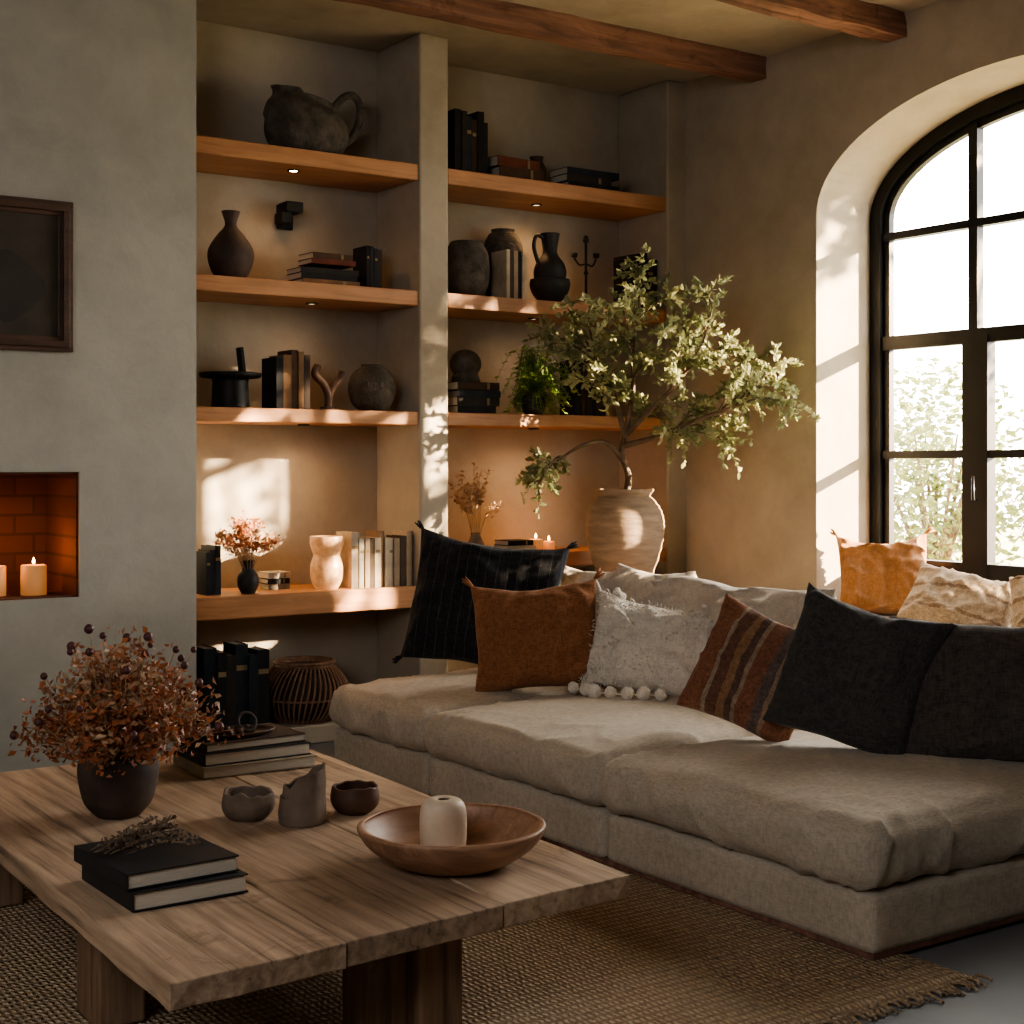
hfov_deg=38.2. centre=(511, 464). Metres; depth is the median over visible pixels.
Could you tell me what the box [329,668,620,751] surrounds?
seat cushion
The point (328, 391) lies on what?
sculpture
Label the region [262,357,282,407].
book
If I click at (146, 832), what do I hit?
sprig
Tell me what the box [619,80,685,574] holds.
room structure
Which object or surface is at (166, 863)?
book
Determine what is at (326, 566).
vase
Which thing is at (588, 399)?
book
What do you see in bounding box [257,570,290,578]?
book
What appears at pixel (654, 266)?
book
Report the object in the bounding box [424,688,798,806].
seat cushion
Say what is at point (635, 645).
throw pillow
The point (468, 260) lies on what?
round pot
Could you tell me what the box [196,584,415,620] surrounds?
shelf
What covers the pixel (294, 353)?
book
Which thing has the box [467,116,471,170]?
book
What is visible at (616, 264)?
book
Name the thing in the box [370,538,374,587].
book
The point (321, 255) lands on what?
book
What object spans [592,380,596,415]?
book
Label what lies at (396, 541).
book
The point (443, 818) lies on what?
vase
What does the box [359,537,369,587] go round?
book
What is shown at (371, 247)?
book
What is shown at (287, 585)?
book
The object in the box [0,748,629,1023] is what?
coffee table
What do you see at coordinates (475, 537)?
vase
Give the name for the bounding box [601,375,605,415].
book
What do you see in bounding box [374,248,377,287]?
book
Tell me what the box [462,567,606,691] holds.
throw pillow
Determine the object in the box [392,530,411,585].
book
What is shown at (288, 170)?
recessed light
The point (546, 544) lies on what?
pillar candle
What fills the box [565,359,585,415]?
book
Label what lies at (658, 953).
jute rug
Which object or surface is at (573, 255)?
cup
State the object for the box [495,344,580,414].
potted fern
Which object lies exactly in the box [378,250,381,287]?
book
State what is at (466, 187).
shelf
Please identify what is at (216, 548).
book
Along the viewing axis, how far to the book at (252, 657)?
7.79 m
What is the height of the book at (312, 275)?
0.034 m
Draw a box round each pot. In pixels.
[348,364,395,410]
[448,240,489,295]
[521,394,545,414]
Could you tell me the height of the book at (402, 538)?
0.282 m
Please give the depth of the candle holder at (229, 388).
7.80 m
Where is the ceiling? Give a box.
[196,0,940,95]
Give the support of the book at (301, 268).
on the book at (312, 275)
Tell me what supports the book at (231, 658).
on the room structure at (320, 732)
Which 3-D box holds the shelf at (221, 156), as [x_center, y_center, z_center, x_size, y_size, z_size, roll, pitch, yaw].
[-1.234,-1.641,8.124,1.382,0.098,0.486,0,0,-34]
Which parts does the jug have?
handle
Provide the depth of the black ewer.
8.95 m
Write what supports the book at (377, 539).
on the shelf at (300, 599)
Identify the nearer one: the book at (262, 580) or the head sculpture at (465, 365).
the book at (262, 580)
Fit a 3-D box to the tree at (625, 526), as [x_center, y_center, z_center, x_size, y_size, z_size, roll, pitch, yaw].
[0.878,-0.260,8.415,1.726,1.979,0.845,0,0,1]
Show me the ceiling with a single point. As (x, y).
(711, 22)
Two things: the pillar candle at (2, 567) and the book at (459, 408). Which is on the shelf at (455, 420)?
the book at (459, 408)
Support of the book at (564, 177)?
on the book at (565, 182)
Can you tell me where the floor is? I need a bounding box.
[309,741,1023,1023]
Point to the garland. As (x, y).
(593, 690)
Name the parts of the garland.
cord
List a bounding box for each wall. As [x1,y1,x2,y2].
[0,0,195,771]
[196,20,618,683]
[685,0,1023,621]
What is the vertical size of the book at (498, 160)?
0.058 m
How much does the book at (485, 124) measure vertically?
0.320 m
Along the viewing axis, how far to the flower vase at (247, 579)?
7.81 m
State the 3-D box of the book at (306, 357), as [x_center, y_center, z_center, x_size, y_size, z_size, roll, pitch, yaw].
[-1.155,-0.449,8.095,0.036,0.298,0.156,0,0,-34]
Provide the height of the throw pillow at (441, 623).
0.780 m
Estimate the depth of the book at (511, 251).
8.73 m
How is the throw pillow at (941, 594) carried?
on the room structure at (1010, 623)
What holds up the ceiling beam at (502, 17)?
attached to the ceiling
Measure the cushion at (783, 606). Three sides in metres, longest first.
1.047 x 0.560 x 0.414 m
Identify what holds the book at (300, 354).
on the shelf at (204, 415)
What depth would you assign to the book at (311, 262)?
8.15 m
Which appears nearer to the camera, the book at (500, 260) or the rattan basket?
the rattan basket
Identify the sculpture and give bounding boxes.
[275,201,302,230]
[311,363,345,409]
[450,349,480,381]
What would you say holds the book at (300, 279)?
on the shelf at (209, 288)
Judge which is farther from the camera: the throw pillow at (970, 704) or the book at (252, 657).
the book at (252, 657)
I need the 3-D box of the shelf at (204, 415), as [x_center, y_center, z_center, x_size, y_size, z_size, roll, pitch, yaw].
[-1.234,-0.259,8.124,1.382,0.083,0.486,0,0,-34]
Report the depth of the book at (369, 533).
8.25 m
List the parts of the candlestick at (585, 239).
arm, stem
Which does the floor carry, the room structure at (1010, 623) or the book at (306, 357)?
the room structure at (1010, 623)
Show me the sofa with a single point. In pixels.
(872, 856)
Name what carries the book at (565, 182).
on the shelf at (466, 187)
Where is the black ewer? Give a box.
[529,232,570,301]
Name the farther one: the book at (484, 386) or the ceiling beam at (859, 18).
the book at (484, 386)
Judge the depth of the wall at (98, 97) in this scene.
7.15 m
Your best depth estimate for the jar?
9.05 m
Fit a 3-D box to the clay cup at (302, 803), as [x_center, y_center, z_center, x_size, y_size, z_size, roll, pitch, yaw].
[-0.656,1.025,4.638,0.150,0.188,0.157,0,0,-34]
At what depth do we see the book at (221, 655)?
7.69 m
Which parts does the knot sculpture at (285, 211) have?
plate, arm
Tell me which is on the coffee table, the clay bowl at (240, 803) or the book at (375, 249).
the clay bowl at (240, 803)
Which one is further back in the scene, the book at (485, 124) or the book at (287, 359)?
the book at (485, 124)
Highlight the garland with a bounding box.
[567,681,666,700]
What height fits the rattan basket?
0.336 m
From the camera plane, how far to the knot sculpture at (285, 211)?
8.28 m
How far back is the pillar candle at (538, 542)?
8.90 m
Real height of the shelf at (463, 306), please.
0.093 m
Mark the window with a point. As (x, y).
(978, 453)
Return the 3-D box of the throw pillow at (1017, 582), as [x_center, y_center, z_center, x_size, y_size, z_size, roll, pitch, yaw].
[2.692,0.700,7.226,0.536,0.387,0.322,0,0,25]
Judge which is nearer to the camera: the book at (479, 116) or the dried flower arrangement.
the dried flower arrangement
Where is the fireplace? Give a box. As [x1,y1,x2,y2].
[0,472,77,600]
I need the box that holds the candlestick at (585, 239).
[571,235,599,303]
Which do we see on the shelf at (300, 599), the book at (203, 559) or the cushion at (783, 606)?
the book at (203, 559)
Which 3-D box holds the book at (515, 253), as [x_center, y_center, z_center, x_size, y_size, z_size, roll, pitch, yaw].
[-0.028,-1.123,8.817,0.030,0.286,0.183,0,0,-34]
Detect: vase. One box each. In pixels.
[207,210,253,276]
[213,510,282,593]
[310,535,343,589]
[419,795,466,845]
[448,462,503,544]
[484,228,522,295]
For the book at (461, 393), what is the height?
0.038 m
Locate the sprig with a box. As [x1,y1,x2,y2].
[91,814,200,854]
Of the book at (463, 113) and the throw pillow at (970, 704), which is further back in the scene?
the book at (463, 113)
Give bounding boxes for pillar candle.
[0,565,5,596]
[20,557,46,595]
[529,534,541,548]
[543,536,554,548]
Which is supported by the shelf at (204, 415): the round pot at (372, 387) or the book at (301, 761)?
the round pot at (372, 387)
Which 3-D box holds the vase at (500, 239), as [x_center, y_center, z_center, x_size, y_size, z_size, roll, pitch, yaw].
[-0.055,-1.210,9.069,0.251,0.460,0.251,0,0,-34]
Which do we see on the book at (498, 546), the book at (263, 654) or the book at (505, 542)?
the book at (505, 542)
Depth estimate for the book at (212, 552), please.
7.74 m
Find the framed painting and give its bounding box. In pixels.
[0,195,72,351]
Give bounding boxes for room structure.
[269,717,340,743]
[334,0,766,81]
[377,33,447,678]
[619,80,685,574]
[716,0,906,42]
[880,615,1011,626]
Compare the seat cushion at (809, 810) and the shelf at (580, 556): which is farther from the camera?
the shelf at (580, 556)
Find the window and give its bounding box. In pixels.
[870,84,1023,581]
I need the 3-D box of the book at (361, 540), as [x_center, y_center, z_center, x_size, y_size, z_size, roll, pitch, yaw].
[-0.872,0.543,8.228,0.033,0.274,0.158,0,0,-34]
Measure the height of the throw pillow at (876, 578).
0.547 m
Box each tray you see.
[196,711,274,739]
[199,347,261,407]
[199,371,261,378]
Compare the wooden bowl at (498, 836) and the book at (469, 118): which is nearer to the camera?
the wooden bowl at (498, 836)
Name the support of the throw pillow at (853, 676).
on the sofa
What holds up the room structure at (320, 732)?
on the floor
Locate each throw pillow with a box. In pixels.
[392,520,577,663]
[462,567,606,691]
[578,581,712,696]
[676,592,794,741]
[763,582,953,754]
[830,527,934,614]
[889,616,1023,761]
[896,561,1011,626]
[1009,575,1023,626]
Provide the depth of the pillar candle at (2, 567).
7.01 m
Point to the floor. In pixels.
(997, 953)
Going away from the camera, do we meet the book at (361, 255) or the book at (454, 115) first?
the book at (361, 255)
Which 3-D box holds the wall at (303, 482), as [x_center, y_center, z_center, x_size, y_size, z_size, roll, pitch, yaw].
[-0.653,-0.465,8.891,3.750,3.930,0.120,0,0,-34]
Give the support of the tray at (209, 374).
on the candle holder at (229, 388)
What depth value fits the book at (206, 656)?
7.67 m
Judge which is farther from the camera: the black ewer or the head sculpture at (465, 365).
the black ewer
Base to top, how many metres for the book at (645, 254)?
0.357 m
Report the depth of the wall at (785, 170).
8.63 m
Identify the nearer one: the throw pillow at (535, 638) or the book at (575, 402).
the throw pillow at (535, 638)
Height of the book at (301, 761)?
0.040 m
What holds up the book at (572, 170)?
on the book at (564, 177)
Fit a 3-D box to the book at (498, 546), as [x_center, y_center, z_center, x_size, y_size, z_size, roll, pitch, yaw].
[0.013,0.500,8.846,0.200,0.040,0.165,0,0,-34]
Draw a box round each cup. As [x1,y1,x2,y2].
[278,762,325,827]
[571,253,577,257]
[593,253,599,257]
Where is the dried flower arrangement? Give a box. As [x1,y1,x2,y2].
[7,624,243,818]
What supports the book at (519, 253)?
on the shelf at (463, 306)
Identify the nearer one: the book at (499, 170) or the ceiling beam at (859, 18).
the ceiling beam at (859, 18)
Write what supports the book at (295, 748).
on the book at (301, 761)
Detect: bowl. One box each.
[221,785,274,821]
[330,780,379,815]
[357,803,545,875]
[529,277,570,301]
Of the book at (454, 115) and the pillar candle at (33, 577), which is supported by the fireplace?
the pillar candle at (33, 577)
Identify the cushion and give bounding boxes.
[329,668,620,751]
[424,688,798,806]
[560,565,615,628]
[600,730,1023,890]
[604,563,696,608]
[665,575,836,629]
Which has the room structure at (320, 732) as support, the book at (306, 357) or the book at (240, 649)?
the book at (240, 649)
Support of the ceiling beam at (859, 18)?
attached to the ceiling
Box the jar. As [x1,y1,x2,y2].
[529,156,545,180]
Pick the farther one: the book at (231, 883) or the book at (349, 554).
the book at (349, 554)
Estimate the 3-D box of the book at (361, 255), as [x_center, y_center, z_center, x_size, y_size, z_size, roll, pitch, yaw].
[-0.847,-1.102,8.324,0.020,0.244,0.161,0,0,-34]
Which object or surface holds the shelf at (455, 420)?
attached to the wall at (303, 482)
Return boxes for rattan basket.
[269,656,348,723]
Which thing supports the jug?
on the shelf at (221, 156)
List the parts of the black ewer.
handle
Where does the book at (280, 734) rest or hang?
on the book at (295, 748)
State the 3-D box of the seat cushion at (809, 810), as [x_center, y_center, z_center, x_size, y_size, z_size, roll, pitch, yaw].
[1.236,1.166,5.319,1.389,0.281,1.365,0,0,-34]
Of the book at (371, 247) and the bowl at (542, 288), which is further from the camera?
the bowl at (542, 288)
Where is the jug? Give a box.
[263,84,363,153]
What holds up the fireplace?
attached to the wall at (98, 97)
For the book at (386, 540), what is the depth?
8.25 m
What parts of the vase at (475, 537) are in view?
stem, pot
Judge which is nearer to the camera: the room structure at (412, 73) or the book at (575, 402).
the room structure at (412, 73)
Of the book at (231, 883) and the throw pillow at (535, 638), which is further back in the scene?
the throw pillow at (535, 638)
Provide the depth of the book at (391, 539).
8.28 m
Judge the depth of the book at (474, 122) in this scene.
8.65 m
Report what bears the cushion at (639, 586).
on the sofa
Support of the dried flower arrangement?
on the coffee table
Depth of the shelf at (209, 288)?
8.00 m
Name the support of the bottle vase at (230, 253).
on the shelf at (209, 288)
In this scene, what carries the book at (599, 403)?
on the shelf at (455, 420)
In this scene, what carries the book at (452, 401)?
on the book at (459, 408)
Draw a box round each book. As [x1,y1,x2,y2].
[74,828,238,890]
[82,866,247,912]
[173,752,316,778]
[174,741,310,766]
[179,723,305,752]
[196,551,210,595]
[196,644,216,729]
[198,549,214,594]
[201,544,220,594]
[217,650,226,725]
[223,641,247,724]
[227,653,235,725]
[248,646,268,723]
[248,652,257,724]
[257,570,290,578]
[259,578,289,583]
[260,583,289,589]
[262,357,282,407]
[269,355,291,408]
[277,350,297,408]
[286,266,358,275]
[288,271,356,281]
[292,278,359,285]
[298,258,355,269]
[298,351,303,408]
[299,252,352,260]
[304,355,309,408]
[336,531,358,588]
[353,245,369,286]
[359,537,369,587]
[359,538,364,587]
[365,530,383,586]
[366,536,380,587]
[370,246,373,286]
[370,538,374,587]
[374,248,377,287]
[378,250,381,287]
[384,537,389,586]
[386,535,405,585]
[386,537,399,586]
[390,538,392,586]
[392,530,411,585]
[448,108,460,169]
[448,381,499,390]
[448,390,500,397]
[448,396,498,406]
[448,405,495,412]
[461,110,466,170]
[467,111,483,172]
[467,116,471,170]
[472,119,476,171]
[484,123,487,173]
[488,155,539,170]
[488,166,543,180]
[491,249,509,297]
[493,545,535,548]
[494,539,532,545]
[510,250,512,297]
[513,251,517,297]
[518,252,520,298]
[521,254,526,298]
[549,166,618,181]
[550,173,611,185]
[560,361,580,414]
[562,181,618,190]
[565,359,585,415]
[586,360,600,415]
[586,366,591,415]
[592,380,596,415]
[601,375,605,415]
[613,259,632,306]
[614,254,635,297]
[636,253,646,307]
[636,255,642,307]
[647,260,652,305]
[652,259,656,308]
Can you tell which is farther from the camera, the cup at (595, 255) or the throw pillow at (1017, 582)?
the cup at (595, 255)
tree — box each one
[515,243,820,573]
[894,357,1023,564]
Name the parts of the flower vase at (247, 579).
stem, pot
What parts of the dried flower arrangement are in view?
pot, stem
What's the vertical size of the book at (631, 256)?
0.341 m
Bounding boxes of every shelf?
[196,135,417,192]
[196,274,417,312]
[196,406,417,426]
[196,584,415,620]
[448,168,665,221]
[448,293,665,327]
[448,412,665,430]
[542,545,665,565]
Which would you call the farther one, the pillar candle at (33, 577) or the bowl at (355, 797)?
the pillar candle at (33, 577)
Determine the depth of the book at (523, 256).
8.78 m
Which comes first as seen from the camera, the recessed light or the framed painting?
the framed painting
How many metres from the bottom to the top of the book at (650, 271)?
0.312 m
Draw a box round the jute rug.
[0,852,992,1023]
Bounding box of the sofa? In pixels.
[329,563,1023,960]
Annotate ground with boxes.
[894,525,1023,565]
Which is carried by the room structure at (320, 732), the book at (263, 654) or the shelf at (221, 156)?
the book at (263, 654)
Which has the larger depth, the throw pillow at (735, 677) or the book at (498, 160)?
the book at (498, 160)
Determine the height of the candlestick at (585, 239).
0.450 m
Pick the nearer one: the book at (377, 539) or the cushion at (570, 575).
the cushion at (570, 575)

